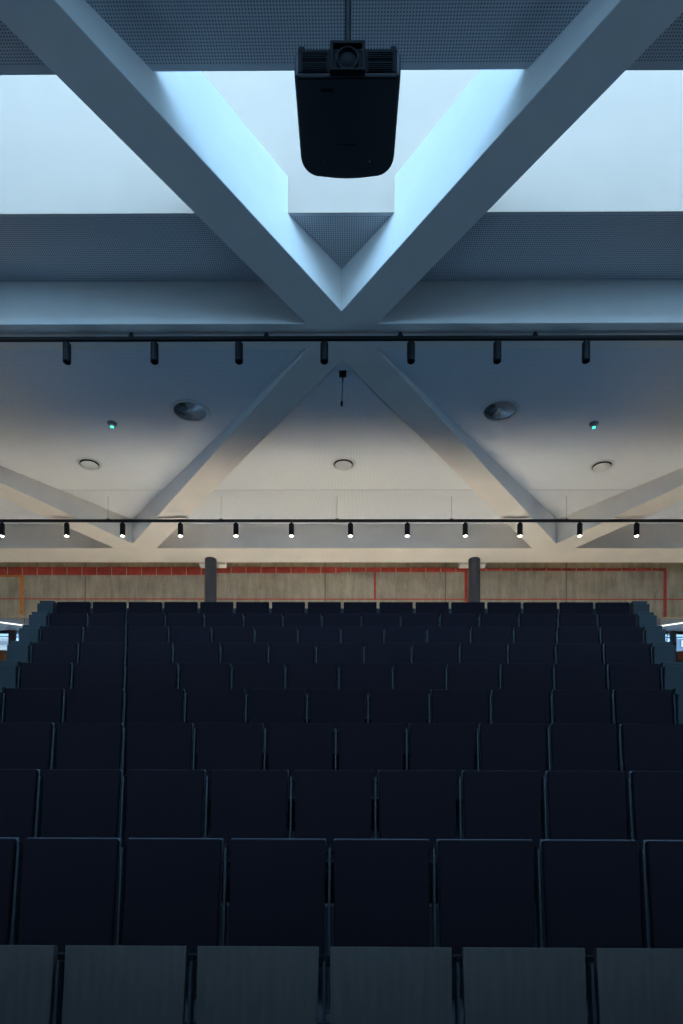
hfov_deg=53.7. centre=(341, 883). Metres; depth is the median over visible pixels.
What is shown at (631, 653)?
seat
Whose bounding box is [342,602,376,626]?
seat
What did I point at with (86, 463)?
ceiling vent
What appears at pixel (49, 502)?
beam
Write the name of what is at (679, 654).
window
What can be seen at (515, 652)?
seat
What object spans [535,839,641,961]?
seat
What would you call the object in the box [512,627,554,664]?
seat
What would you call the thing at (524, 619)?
seat
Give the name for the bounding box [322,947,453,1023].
seat
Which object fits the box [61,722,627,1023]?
floor
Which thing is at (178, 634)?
seat
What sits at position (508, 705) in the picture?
seat
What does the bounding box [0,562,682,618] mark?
wall
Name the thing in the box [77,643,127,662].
seat
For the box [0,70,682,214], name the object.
window
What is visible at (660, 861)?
seat
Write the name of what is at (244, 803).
seat
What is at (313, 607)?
seat
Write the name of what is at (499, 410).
ceiling vent
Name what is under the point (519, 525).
track spotlight
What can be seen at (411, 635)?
seat
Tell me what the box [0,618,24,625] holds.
lamp
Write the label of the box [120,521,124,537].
track spotlight
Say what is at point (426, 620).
seat
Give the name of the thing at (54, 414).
ceiling
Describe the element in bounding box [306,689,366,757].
seat
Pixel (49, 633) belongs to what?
seat
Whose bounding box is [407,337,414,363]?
track spotlight
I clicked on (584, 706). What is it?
seat
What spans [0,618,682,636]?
ceiling
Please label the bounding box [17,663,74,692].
seat
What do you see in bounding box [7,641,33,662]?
end panel
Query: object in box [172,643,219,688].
seat
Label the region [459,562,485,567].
trim
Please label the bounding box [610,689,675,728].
seat
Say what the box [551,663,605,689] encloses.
seat
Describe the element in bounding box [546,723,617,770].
seat
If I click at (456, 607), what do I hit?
seat
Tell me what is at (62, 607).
seat
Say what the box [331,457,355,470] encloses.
ceiling light
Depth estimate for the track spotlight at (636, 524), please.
11.64 m
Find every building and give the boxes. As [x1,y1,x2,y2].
[0,638,7,649]
[665,639,682,650]
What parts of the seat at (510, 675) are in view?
support post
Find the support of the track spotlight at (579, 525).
hanging from the track at (451, 519)
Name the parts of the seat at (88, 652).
support post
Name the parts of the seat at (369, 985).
support post, cross rail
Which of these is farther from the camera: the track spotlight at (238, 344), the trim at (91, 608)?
the trim at (91, 608)
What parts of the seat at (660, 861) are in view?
support post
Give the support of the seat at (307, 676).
on the floor
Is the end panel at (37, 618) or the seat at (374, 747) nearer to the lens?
the seat at (374, 747)
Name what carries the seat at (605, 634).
on the floor
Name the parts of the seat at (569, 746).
support post, backrest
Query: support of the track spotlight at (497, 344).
hanging from the track at (535, 337)
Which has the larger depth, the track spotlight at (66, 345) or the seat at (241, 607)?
the seat at (241, 607)
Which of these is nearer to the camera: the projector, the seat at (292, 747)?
the projector
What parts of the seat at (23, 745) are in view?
backrest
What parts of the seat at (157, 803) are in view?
support post, seat, backrest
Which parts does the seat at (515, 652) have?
support post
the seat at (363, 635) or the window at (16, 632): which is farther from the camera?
the window at (16, 632)
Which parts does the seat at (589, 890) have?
support post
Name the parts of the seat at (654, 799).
support post, backrest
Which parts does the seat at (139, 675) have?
support post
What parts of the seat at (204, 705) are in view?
support post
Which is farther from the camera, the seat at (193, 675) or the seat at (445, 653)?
the seat at (445, 653)
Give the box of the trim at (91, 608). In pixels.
[91,608,593,612]
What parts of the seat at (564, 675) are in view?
support post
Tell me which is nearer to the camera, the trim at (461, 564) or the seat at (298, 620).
the seat at (298, 620)
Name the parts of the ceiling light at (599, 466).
plate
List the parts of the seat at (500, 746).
support post, backrest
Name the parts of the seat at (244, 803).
support post, backrest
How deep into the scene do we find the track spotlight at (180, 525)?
11.70 m
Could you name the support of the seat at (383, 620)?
on the floor
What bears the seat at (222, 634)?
on the floor
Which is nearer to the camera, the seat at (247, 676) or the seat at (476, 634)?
the seat at (247, 676)
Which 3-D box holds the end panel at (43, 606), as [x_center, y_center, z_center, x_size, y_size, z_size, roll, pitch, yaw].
[-4.366,-3.758,10.080,0.236,0.866,0.270,0,0,0]
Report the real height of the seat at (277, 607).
0.858 m
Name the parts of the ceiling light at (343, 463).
plate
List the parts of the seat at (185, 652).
support post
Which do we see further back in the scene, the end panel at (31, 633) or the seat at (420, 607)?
the seat at (420, 607)
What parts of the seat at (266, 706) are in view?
support post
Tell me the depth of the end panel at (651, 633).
8.25 m
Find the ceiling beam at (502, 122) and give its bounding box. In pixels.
[129,0,682,547]
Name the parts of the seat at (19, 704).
support post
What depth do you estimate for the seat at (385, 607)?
9.93 m
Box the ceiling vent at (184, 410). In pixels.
[169,399,209,423]
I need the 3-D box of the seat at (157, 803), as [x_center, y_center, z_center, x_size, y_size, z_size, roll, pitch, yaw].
[-1.121,-0.299,4.195,0.537,0.858,0.299,0,0,0]
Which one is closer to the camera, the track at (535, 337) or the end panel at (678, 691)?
the end panel at (678, 691)
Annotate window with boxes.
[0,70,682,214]
[0,636,7,660]
[15,631,18,640]
[665,632,670,641]
[676,637,682,661]
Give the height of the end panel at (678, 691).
0.866 m
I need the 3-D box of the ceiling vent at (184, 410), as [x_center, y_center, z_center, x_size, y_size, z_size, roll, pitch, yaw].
[-2.087,-6.545,9.304,0.547,0.145,0.547,0,0,-44]
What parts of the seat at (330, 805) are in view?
support post, cross rail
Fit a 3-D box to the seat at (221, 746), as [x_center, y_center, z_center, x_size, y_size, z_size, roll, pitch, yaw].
[-0.847,-0.788,5.006,0.537,0.858,0.299,0,0,0]
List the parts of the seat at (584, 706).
support post, backrest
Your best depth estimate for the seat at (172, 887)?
3.41 m
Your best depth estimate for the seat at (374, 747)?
5.04 m
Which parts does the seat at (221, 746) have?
support post, backrest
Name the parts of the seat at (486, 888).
support post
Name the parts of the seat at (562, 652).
support post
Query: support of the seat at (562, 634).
on the floor
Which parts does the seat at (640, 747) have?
support post, backrest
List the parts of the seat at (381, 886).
support post, seat, cross rail, backrest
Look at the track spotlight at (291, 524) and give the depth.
11.69 m
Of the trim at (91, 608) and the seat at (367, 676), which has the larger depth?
the trim at (91, 608)
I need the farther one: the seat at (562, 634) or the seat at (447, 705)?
the seat at (562, 634)
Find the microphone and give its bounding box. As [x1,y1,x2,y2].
[339,370,345,406]
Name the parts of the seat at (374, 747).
support post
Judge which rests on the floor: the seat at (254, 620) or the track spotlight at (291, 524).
the seat at (254, 620)
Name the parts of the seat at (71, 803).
support post, backrest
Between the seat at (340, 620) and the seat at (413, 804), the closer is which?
the seat at (413, 804)
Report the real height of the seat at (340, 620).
0.858 m
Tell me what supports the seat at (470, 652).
on the floor
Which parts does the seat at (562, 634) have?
support post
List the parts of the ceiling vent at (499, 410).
plate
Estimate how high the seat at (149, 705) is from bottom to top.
0.858 m
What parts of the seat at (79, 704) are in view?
support post, backrest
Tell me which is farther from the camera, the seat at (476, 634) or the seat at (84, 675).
the seat at (476, 634)
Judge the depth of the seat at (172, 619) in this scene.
9.14 m
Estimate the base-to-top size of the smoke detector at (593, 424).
0.072 m
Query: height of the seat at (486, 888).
0.858 m
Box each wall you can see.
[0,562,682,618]
[0,630,682,645]
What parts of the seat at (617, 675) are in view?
support post, support post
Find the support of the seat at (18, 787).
on the floor
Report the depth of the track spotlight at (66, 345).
7.79 m
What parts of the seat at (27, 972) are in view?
backrest, cross rail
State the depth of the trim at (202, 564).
13.46 m
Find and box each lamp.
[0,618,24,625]
[659,619,682,625]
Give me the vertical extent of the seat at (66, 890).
0.858 m
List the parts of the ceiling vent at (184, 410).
plate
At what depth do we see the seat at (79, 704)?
5.88 m
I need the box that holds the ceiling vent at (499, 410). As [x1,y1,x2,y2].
[480,399,520,422]
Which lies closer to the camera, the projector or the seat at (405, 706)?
the projector
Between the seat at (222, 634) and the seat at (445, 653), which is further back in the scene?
the seat at (222, 634)
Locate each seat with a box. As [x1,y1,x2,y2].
[0,722,56,774]
[0,769,42,843]
[0,837,22,944]
[0,945,64,1023]
[1,688,66,726]
[11,837,125,953]
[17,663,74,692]
[30,642,80,666]
[35,769,126,837]
[40,626,85,646]
[48,613,87,629]
[51,722,126,768]
[53,945,194,1023]
[55,602,90,615]
[62,688,127,722]
[71,663,127,688]
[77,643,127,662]
[82,626,127,642]
[87,613,126,626]
[90,602,126,613]
[116,838,227,958]
[120,769,208,902]
[122,722,196,793]
[123,688,187,755]
[124,663,180,701]
[125,626,168,666]
[125,643,172,682]
[126,602,162,616]
[126,613,164,629]
[162,602,197,616]
[165,613,203,642]
[168,626,211,659]
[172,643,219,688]
[178,663,231,722]
[184,689,245,756]
[187,946,323,1023]
[193,723,263,802]
[198,602,233,616]
[204,613,242,642]
[204,770,290,865]
[211,626,254,662]
[220,643,267,688]
[222,838,328,954]
[231,663,284,722]
[234,602,268,616]
[243,613,281,642]
[245,689,306,757]
[254,626,296,662]
[264,723,334,802]
[268,643,315,688]
[270,602,304,626]
[282,613,321,642]
[285,663,337,722]
[289,770,373,866]
[297,627,339,662]
[306,602,340,626]
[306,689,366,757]
[316,643,362,688]
[322,613,360,642]
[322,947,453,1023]
[326,839,431,1013]
[335,723,404,802]
[338,663,391,722]
[340,627,382,662]
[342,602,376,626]
[361,613,399,642]
[363,643,410,688]
[367,689,427,757]
[374,770,457,866]
[378,602,412,626]
[383,627,425,662]
[392,663,444,722]
[400,613,438,642]
[405,723,474,803]
[411,643,457,688]
[414,602,448,626]
[426,627,468,662]
[428,689,487,757]
[431,839,535,960]
[439,613,477,642]
[445,663,497,722]
[449,602,484,626]
[454,947,586,1023]
[458,643,505,675]
[458,770,541,866]
[469,627,511,662]
[475,723,545,803]
[478,613,516,630]
[485,602,520,616]
[488,689,548,740]
[498,663,551,723]
[506,643,553,684]
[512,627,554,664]
[517,613,555,630]
[521,602,556,629]
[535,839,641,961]
[541,771,627,904]
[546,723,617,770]
[549,689,610,723]
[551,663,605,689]
[553,643,601,663]
[555,627,597,644]
[556,613,595,628]
[557,602,592,615]
[586,948,682,1023]
[593,602,631,616]
[595,613,637,630]
[598,627,643,646]
[601,643,652,667]
[605,663,662,693]
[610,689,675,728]
[616,724,682,775]
[625,771,682,845]
[639,840,682,947]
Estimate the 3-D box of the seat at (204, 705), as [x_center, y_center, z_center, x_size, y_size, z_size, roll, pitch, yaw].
[-1.103,-1.280,5.823,0.537,0.858,0.299,0,0,0]
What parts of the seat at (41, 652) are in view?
support post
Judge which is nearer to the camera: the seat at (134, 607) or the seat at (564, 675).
the seat at (564, 675)
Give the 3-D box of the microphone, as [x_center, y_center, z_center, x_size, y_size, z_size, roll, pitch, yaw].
[0.015,-6.216,8.483,0.090,0.436,0.080,0,0,0]
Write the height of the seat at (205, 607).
0.858 m
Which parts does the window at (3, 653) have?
sill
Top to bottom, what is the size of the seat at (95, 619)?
0.858 m
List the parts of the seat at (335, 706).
support post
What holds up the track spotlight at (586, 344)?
hanging from the track at (535, 337)
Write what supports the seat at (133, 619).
on the floor
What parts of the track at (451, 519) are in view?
rail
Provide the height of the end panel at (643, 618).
0.866 m
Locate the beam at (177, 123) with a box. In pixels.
[0,0,555,547]
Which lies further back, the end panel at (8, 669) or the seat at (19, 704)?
the end panel at (8, 669)
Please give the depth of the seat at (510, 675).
6.66 m
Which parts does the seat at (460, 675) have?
support post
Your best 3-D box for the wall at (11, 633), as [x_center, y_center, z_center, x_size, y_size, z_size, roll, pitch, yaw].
[0.069,-3.015,17.325,19.000,7.030,0.250,0,0,0]
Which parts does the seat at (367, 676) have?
support post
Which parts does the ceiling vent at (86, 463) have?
plate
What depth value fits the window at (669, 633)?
17.18 m
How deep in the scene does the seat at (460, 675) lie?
6.66 m
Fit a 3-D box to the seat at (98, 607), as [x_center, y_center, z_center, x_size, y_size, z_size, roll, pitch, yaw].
[-3.443,-3.744,9.904,0.537,0.858,0.283,0,0,0]
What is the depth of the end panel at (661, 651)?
7.44 m
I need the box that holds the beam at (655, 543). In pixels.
[0,524,682,562]
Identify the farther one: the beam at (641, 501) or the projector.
the beam at (641, 501)
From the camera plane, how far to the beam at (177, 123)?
6.26 m
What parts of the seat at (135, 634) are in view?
support post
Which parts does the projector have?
underside trim, panel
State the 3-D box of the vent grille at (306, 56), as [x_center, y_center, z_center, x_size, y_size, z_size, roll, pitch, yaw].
[-0.128,-3.928,3.208,0.123,0.042,0.013,0,0,0]
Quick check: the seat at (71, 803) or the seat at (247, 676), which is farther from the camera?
the seat at (247, 676)
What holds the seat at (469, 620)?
on the floor
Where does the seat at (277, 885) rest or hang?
on the floor
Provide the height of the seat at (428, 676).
0.858 m
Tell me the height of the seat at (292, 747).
0.858 m
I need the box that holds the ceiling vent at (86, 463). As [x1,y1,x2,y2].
[76,457,102,470]
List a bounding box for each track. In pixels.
[0,331,682,341]
[0,496,682,521]
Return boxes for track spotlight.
[0,521,4,537]
[63,338,70,364]
[64,521,69,537]
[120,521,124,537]
[150,338,158,364]
[178,521,182,537]
[233,521,238,537]
[235,337,242,364]
[289,521,293,537]
[320,337,327,364]
[348,520,352,537]
[405,520,409,537]
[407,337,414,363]
[463,520,467,537]
[493,337,500,363]
[517,520,522,537]
[577,520,582,537]
[582,336,589,363]
[634,520,639,537]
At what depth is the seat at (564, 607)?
9.91 m
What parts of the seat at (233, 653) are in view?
support post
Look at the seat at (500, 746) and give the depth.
5.03 m
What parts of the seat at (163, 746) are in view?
support post, backrest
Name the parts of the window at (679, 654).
sill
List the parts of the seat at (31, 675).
support post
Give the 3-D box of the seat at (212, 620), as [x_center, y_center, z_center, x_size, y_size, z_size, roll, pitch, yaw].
[-1.597,-3.246,9.083,0.537,0.858,0.299,0,0,0]
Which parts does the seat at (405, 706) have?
support post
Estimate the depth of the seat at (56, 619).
9.15 m
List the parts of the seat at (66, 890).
support post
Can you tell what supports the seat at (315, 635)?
on the floor
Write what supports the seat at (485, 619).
on the floor
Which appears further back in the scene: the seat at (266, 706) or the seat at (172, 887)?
the seat at (266, 706)
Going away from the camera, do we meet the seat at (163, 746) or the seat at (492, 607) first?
the seat at (163, 746)
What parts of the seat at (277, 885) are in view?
support post, cross rail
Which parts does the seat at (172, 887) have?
support post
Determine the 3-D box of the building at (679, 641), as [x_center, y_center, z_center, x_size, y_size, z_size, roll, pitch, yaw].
[17.271,-11.826,36.827,16.000,26.000,6.060,0,0,0]
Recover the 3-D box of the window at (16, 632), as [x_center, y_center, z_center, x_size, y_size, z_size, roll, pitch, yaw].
[-8.165,-6.130,17.309,0.398,0.870,0.320,0,0,0]
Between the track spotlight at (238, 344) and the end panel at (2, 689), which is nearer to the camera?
the end panel at (2, 689)
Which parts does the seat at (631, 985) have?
cross rail, support post, backrest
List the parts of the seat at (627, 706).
support post, support post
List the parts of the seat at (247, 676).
support post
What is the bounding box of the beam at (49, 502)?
[0,466,132,547]
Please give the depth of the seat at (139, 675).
6.69 m
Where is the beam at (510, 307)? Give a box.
[0,280,682,348]
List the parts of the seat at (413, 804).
support post, backrest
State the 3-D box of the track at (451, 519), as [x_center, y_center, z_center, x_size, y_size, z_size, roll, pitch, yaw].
[0.036,-6.501,11.716,18.400,0.447,0.036,0,0,0]
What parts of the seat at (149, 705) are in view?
support post, backrest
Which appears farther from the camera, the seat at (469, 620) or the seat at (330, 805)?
the seat at (469, 620)
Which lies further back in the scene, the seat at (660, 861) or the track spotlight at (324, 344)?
the track spotlight at (324, 344)
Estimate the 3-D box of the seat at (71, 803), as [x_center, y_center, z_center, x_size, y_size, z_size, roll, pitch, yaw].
[-1.651,-0.301,4.199,0.537,0.858,0.299,0,0,0]
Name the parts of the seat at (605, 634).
support post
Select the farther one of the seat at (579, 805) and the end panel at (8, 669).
the end panel at (8, 669)
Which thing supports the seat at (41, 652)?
on the floor
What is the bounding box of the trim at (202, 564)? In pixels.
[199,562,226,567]
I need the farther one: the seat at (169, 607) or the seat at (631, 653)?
the seat at (169, 607)
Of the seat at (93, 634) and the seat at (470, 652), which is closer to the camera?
the seat at (470, 652)
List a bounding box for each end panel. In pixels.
[0,661,21,688]
[0,686,6,721]
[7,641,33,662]
[19,625,42,643]
[29,612,50,626]
[37,601,56,613]
[629,601,649,613]
[635,612,656,627]
[641,626,664,643]
[649,642,675,663]
[659,662,682,689]
[671,687,682,723]
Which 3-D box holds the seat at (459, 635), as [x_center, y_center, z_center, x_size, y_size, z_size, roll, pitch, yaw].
[1.309,-2.742,8.245,0.537,0.858,0.299,0,0,0]
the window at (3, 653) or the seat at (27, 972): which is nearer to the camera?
the seat at (27, 972)
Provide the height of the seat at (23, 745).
0.858 m
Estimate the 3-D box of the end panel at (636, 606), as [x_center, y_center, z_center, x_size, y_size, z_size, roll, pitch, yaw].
[4.387,-3.720,10.007,0.236,0.866,0.270,0,0,0]
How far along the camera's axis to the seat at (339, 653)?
7.49 m
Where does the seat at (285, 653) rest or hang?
on the floor
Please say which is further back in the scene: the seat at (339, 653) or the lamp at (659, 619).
the lamp at (659, 619)
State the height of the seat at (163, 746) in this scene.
0.858 m
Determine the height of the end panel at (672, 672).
0.866 m
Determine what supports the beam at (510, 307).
attached to the ceiling at (54, 414)
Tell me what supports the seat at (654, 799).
on the floor
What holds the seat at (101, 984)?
on the floor
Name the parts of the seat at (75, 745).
support post, backrest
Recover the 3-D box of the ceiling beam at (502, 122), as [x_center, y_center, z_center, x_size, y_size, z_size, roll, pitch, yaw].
[2.255,-6.738,4.881,0.424,0.775,20.788,0,0,-37]
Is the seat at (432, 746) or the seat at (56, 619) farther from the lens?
the seat at (56, 619)
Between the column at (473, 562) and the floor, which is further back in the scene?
the column at (473, 562)
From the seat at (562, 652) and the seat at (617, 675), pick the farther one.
the seat at (562, 652)
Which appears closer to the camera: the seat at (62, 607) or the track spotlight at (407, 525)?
the seat at (62, 607)
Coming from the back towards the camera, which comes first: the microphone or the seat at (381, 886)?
the microphone
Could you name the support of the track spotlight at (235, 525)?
hanging from the track at (451, 519)
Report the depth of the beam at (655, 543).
12.83 m
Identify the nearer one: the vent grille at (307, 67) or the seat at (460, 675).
the vent grille at (307, 67)
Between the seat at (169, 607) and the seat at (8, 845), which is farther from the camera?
the seat at (169, 607)
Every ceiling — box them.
[0,0,682,523]
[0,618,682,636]
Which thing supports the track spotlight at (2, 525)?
hanging from the track at (451, 519)
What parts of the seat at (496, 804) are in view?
support post, backrest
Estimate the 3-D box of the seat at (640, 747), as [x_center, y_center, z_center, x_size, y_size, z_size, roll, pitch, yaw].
[2.340,-0.775,4.980,0.552,0.858,0.299,0,0,0]
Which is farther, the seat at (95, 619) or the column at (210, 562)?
the column at (210, 562)
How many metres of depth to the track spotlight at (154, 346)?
7.79 m
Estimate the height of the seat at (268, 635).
0.858 m
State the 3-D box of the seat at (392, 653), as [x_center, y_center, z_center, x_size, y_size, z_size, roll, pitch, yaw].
[0.505,-2.255,7.437,0.537,0.858,0.299,0,0,0]
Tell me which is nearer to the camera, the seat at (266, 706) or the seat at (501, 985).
the seat at (501, 985)
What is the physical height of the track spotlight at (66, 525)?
0.257 m
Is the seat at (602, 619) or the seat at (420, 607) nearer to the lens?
the seat at (602, 619)
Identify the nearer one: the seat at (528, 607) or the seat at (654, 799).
the seat at (654, 799)
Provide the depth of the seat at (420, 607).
9.92 m
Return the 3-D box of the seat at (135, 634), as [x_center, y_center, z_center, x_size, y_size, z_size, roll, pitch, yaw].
[-2.401,-2.758,8.276,0.537,0.858,0.299,0,0,0]
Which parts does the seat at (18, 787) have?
backrest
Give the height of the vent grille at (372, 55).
0.042 m
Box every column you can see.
[205,557,216,601]
[468,557,479,601]
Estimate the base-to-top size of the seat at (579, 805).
0.858 m
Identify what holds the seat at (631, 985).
on the floor
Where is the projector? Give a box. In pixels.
[294,0,400,178]
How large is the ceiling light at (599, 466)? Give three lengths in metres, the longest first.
0.390 x 0.390 x 0.172 m
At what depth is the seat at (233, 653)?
7.50 m
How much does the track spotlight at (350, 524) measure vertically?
0.257 m
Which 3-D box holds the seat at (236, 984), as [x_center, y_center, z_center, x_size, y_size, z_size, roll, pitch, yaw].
[-0.344,0.683,2.618,0.537,0.866,0.299,0,0,0]
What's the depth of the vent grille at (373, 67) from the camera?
3.20 m
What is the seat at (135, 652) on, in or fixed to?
on the floor
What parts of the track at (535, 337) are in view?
rail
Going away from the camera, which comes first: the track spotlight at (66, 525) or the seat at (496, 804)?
the seat at (496, 804)
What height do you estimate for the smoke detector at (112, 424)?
0.072 m
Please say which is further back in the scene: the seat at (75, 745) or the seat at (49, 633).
the seat at (49, 633)
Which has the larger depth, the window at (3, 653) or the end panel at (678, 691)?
the window at (3, 653)
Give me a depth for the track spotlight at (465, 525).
11.66 m
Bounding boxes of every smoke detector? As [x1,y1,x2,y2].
[107,420,116,428]
[589,421,598,428]
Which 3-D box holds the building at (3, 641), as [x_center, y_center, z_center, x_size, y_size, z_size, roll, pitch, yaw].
[-16.728,-11.972,37.102,16.000,26.000,6.080,0,0,0]
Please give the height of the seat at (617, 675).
0.858 m
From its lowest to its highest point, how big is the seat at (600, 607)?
0.858 m
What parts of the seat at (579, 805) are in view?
support post, backrest, seat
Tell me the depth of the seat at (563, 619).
9.10 m
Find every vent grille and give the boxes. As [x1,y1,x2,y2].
[302,52,327,61]
[302,62,327,72]
[368,51,393,60]
[368,62,392,72]
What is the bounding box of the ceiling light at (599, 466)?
[589,459,614,472]
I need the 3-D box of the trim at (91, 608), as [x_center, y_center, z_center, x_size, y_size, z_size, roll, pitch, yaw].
[0.008,-1.915,10.640,9.000,4.830,0.040,0,0,0]
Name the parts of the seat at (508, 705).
support post, backrest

